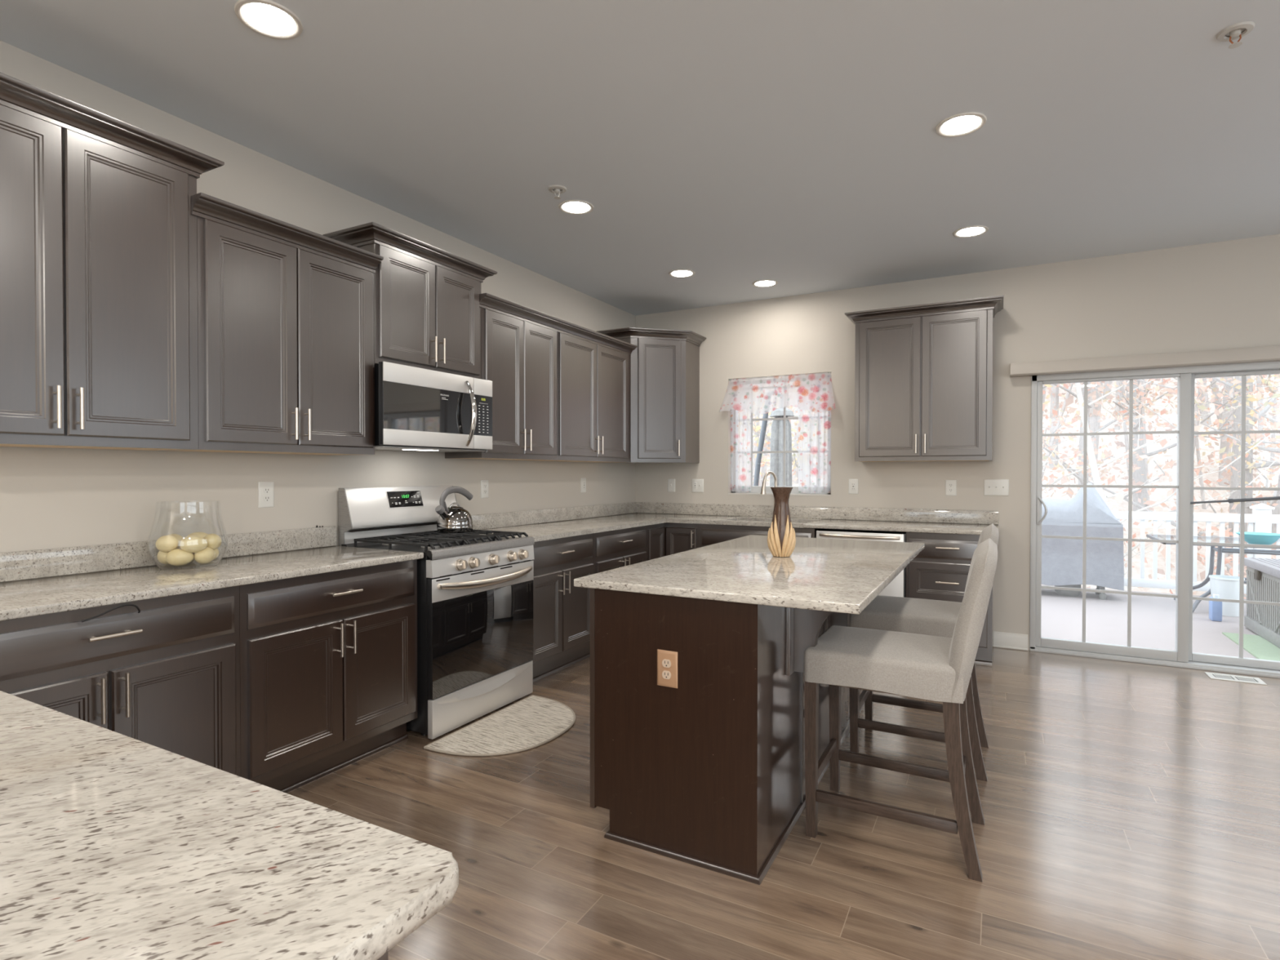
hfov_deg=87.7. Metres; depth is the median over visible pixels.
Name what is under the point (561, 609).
base cabinet
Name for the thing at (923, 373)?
upper cabinet
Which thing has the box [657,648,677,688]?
island outlet
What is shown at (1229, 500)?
bar
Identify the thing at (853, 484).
socket
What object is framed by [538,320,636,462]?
upper cabinet
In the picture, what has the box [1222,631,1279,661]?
mat
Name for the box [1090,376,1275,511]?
tree
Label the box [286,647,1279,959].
floor
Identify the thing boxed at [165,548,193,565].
egg
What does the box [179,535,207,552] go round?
egg
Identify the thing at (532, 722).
kitchen mat
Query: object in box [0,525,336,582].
backsplash
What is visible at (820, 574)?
island countertop
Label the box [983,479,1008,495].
light switch
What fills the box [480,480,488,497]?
wall outlet
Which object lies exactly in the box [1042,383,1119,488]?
tree
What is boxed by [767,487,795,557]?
vase
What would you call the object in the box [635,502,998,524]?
backsplash
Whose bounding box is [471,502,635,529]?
backsplash
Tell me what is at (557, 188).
sprinkler
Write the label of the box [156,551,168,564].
egg
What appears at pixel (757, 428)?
tree
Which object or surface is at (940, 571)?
base cabinet
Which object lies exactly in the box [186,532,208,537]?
egg
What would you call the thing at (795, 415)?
tree
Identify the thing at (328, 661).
base cabinet
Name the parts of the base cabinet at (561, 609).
door, shoe molding, drawer, handle, handle, handle, door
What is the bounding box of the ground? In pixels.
[752,373,1279,595]
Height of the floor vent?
0.005 m
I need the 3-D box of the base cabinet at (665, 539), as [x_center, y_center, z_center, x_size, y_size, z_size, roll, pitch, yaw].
[0.143,0.793,5.792,0.927,0.883,0.931,0,1,28]
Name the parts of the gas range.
burner, knob, knob, oven door, control panel, storage drawer, panel, finger pull, door handle, knob, knob, knob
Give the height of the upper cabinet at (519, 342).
0.986 m
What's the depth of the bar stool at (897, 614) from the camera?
3.00 m
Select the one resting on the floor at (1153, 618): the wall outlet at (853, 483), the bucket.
the bucket
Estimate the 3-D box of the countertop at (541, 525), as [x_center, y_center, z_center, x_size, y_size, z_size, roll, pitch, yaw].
[0.723,0.298,4.589,3.085,0.132,2.493,0,1,28]
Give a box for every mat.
[423,694,575,755]
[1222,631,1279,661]
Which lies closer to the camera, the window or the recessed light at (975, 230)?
the recessed light at (975, 230)
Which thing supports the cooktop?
in the gas range
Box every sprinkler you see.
[547,184,566,199]
[1216,21,1255,48]
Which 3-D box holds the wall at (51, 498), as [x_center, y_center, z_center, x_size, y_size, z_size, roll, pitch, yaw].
[-2.290,-0.134,2.399,0.150,2.807,9.500,0,1,28]
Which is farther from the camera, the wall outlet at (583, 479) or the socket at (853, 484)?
the wall outlet at (583, 479)
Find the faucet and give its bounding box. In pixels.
[760,471,777,505]
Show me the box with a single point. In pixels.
(1263, 575)
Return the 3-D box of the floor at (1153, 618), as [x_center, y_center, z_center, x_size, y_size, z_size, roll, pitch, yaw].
[4.072,1.423,6.697,12.000,0.150,4.070,0,1,28]
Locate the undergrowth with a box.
[752,377,1279,593]
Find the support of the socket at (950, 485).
attached to the wall outlet at (950, 485)
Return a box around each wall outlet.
[257,481,274,507]
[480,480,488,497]
[581,477,586,492]
[692,479,703,492]
[848,479,857,493]
[945,480,956,495]
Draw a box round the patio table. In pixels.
[1146,534,1279,612]
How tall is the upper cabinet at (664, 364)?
1.138 m
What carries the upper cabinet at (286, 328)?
attached to the wall at (51, 498)
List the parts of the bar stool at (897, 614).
leg, leg, seat, leg, leg, backrest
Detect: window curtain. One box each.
[730,409,751,492]
[798,408,831,493]
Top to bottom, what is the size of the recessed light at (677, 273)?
0.008 m
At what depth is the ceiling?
2.83 m
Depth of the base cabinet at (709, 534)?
5.30 m
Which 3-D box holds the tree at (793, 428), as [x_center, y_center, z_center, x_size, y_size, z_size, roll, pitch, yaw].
[4.317,-1.028,14.028,4.867,7.905,6.182,0,1,28]
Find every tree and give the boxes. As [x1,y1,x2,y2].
[752,406,796,483]
[752,406,798,482]
[752,414,798,480]
[1042,375,1279,575]
[1042,377,1261,497]
[1042,378,1240,551]
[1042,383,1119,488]
[1042,385,1091,467]
[1057,378,1279,590]
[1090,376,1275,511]
[1138,374,1279,598]
[1160,373,1279,476]
[1164,374,1279,504]
[1173,378,1279,597]
[1245,382,1279,452]
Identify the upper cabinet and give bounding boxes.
[0,71,224,450]
[171,192,383,455]
[322,222,497,378]
[444,293,564,460]
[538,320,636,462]
[596,327,706,463]
[844,295,1004,462]
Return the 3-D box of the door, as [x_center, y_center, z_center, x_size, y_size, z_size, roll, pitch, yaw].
[3.672,0.245,4.475,1.812,2.012,0.181,0,1,28]
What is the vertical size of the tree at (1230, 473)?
7.655 m
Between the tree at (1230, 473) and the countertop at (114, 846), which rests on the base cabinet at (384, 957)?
the countertop at (114, 846)
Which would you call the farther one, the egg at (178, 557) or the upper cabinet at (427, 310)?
the upper cabinet at (427, 310)
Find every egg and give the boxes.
[155,535,179,551]
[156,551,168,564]
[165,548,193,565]
[167,533,182,549]
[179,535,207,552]
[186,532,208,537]
[193,546,215,564]
[203,533,222,549]
[213,548,218,559]
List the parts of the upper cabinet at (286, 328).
door, panel, crown molding, handle, handle, door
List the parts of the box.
lid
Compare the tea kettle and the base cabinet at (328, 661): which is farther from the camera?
the tea kettle
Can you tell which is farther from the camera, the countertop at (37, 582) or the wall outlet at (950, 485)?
the wall outlet at (950, 485)
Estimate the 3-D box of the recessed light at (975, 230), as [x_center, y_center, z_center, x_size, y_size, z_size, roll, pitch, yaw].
[2.064,-1.549,4.156,0.200,0.008,0.200,0,1,28]
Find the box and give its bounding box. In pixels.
[1244,557,1279,648]
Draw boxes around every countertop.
[0,525,423,621]
[0,690,458,959]
[471,502,999,542]
[573,534,924,614]
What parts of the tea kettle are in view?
spout, lid, handle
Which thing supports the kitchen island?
on the floor at (1131, 810)
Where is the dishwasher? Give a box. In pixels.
[815,528,906,597]
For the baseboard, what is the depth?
4.92 m
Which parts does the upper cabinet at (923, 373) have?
door, handle, crown molding, handle, panel, door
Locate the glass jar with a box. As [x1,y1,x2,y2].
[147,500,228,569]
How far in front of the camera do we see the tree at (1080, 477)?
13.16 m
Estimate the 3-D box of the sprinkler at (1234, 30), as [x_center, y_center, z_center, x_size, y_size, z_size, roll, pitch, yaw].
[2.033,-1.507,2.273,0.100,0.050,0.100,0,1,28]
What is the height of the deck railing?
1.085 m
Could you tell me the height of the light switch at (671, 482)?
0.122 m
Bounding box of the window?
[728,407,831,496]
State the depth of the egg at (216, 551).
2.78 m
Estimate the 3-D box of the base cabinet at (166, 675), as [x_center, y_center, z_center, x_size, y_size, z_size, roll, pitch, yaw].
[-1.921,0.830,2.234,0.664,0.883,0.826,0,1,28]
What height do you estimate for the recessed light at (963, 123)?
0.008 m
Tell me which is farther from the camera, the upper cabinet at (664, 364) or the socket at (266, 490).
the upper cabinet at (664, 364)
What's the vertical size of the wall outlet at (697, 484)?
0.122 m
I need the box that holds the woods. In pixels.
[752,374,1278,509]
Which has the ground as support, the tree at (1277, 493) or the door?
the tree at (1277, 493)
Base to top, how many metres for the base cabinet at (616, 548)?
0.883 m
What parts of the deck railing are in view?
rail, rail, post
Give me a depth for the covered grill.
7.50 m
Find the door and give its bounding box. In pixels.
[1029,360,1279,678]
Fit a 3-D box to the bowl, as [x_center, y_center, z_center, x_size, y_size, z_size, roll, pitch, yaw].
[6.074,0.576,6.524,0.360,0.102,0.360,0,1,28]
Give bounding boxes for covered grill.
[1041,482,1124,599]
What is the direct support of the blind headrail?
attached to the wall at (1224, 295)
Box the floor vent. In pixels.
[1204,671,1266,684]
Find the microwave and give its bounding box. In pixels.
[373,361,492,452]
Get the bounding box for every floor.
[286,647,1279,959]
[1040,584,1257,658]
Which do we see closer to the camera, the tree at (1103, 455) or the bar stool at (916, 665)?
the bar stool at (916, 665)
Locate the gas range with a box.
[338,485,534,739]
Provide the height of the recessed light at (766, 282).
0.008 m
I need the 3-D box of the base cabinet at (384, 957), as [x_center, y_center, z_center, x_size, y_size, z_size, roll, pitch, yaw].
[-1.230,0.846,0.835,1.892,0.883,0.692,0,1,28]
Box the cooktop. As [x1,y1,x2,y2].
[341,536,532,560]
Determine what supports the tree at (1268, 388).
on the ground
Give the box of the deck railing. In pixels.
[1111,502,1279,594]
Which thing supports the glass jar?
on the countertop at (37, 582)
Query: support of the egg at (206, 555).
in the glass jar
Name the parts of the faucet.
spout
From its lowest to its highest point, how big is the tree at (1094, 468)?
6.716 m
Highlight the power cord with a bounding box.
[80,604,140,622]
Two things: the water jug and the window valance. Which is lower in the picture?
the water jug
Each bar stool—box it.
[804,537,997,882]
[848,523,999,781]
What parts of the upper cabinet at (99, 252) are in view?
door, handle, handle, panel, crown molding, door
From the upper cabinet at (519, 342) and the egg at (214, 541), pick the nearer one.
the egg at (214, 541)
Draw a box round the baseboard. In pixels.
[992,631,1027,650]
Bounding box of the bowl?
[1235,532,1279,544]
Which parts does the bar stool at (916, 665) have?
leg, leg, seat, leg, leg, backrest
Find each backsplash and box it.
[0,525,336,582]
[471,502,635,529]
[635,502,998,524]
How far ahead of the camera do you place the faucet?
5.61 m
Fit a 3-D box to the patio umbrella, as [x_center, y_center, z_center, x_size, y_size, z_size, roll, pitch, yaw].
[1.531,0.105,8.437,0.860,2.443,0.550,0,1,28]
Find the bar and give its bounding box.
[1190,496,1279,503]
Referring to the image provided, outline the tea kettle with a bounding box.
[435,486,473,533]
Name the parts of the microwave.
door glass, door handle, key glass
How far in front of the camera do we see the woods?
17.80 m
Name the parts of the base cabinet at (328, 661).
door, drawer, handle, shoe molding, handle, handle, door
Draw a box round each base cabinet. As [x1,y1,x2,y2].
[0,586,240,777]
[239,559,417,793]
[377,951,387,959]
[531,533,593,681]
[584,525,646,657]
[646,522,699,560]
[699,524,820,547]
[906,532,993,664]
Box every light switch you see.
[667,479,675,492]
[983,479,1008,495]
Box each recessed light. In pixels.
[234,0,302,39]
[558,200,593,214]
[668,269,694,277]
[752,279,777,287]
[935,111,986,137]
[952,225,988,237]
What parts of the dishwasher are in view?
door handle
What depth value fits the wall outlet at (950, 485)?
5.10 m
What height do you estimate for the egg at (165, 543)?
0.068 m
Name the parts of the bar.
rod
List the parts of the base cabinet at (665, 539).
door, door, handle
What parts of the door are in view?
handle, sliding panel, fixed panel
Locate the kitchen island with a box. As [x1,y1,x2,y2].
[590,588,864,884]
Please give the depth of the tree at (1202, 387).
9.39 m
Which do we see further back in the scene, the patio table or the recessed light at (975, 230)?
the patio table
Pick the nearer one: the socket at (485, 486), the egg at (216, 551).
the egg at (216, 551)
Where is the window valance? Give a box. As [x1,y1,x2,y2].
[719,372,835,414]
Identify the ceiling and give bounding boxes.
[0,0,1279,315]
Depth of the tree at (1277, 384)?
11.23 m
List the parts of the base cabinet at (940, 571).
drawer, drawer, handle, handle, drawer, shoe molding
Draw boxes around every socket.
[263,487,270,501]
[483,484,487,493]
[662,658,671,679]
[693,481,697,488]
[851,482,855,490]
[948,483,953,492]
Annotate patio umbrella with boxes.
[753,407,794,486]
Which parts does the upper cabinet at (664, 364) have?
crown molding, door, handle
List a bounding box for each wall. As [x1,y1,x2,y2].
[0,40,635,552]
[635,234,1279,650]
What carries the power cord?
attached to the base cabinet at (166, 675)
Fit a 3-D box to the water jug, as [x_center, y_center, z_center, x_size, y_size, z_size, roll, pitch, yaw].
[5.538,1.227,6.405,0.080,0.248,0.110,0,1,28]
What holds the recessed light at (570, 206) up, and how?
in the ceiling
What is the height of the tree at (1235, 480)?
9.479 m
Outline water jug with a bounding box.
[1208,594,1222,621]
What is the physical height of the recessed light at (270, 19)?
0.008 m
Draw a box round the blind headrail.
[1009,345,1279,377]
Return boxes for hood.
[1041,482,1121,524]
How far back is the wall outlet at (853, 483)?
5.44 m
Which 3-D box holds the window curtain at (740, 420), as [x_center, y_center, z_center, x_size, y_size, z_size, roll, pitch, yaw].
[0.898,-0.386,5.946,0.198,0.985,0.026,0,1,27]
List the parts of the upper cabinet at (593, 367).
panel, door, handle, crown molding, handle, door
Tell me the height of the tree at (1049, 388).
9.906 m
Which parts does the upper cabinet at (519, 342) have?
panel, door, crown molding, handle, handle, door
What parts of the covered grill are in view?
propane tank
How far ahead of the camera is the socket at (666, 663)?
2.25 m
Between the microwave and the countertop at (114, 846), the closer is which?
the countertop at (114, 846)
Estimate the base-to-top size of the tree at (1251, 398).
7.684 m
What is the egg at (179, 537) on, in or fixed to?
in the glass jar
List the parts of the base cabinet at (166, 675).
door, handle, handle, drawer, handle, door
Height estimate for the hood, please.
0.456 m
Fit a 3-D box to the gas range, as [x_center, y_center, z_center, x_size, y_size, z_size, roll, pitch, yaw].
[-1.076,0.649,3.684,0.736,1.216,0.794,0,1,28]
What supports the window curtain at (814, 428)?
hanging from the curtain rod
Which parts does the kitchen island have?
frame, panel, shoe molding, panel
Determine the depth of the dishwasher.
4.74 m
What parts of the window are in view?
sill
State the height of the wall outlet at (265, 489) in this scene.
0.122 m
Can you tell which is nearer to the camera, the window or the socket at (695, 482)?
the window
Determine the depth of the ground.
17.85 m
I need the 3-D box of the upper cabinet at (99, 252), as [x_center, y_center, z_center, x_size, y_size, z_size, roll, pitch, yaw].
[-2.030,-0.686,2.324,0.374,1.138,0.924,0,1,28]
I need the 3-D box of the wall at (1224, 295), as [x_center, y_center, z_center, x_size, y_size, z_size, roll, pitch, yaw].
[2.897,-0.157,4.916,6.600,2.807,0.150,0,1,28]
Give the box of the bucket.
[1208,574,1244,617]
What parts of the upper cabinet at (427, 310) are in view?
door, crown molding, handle, handle, door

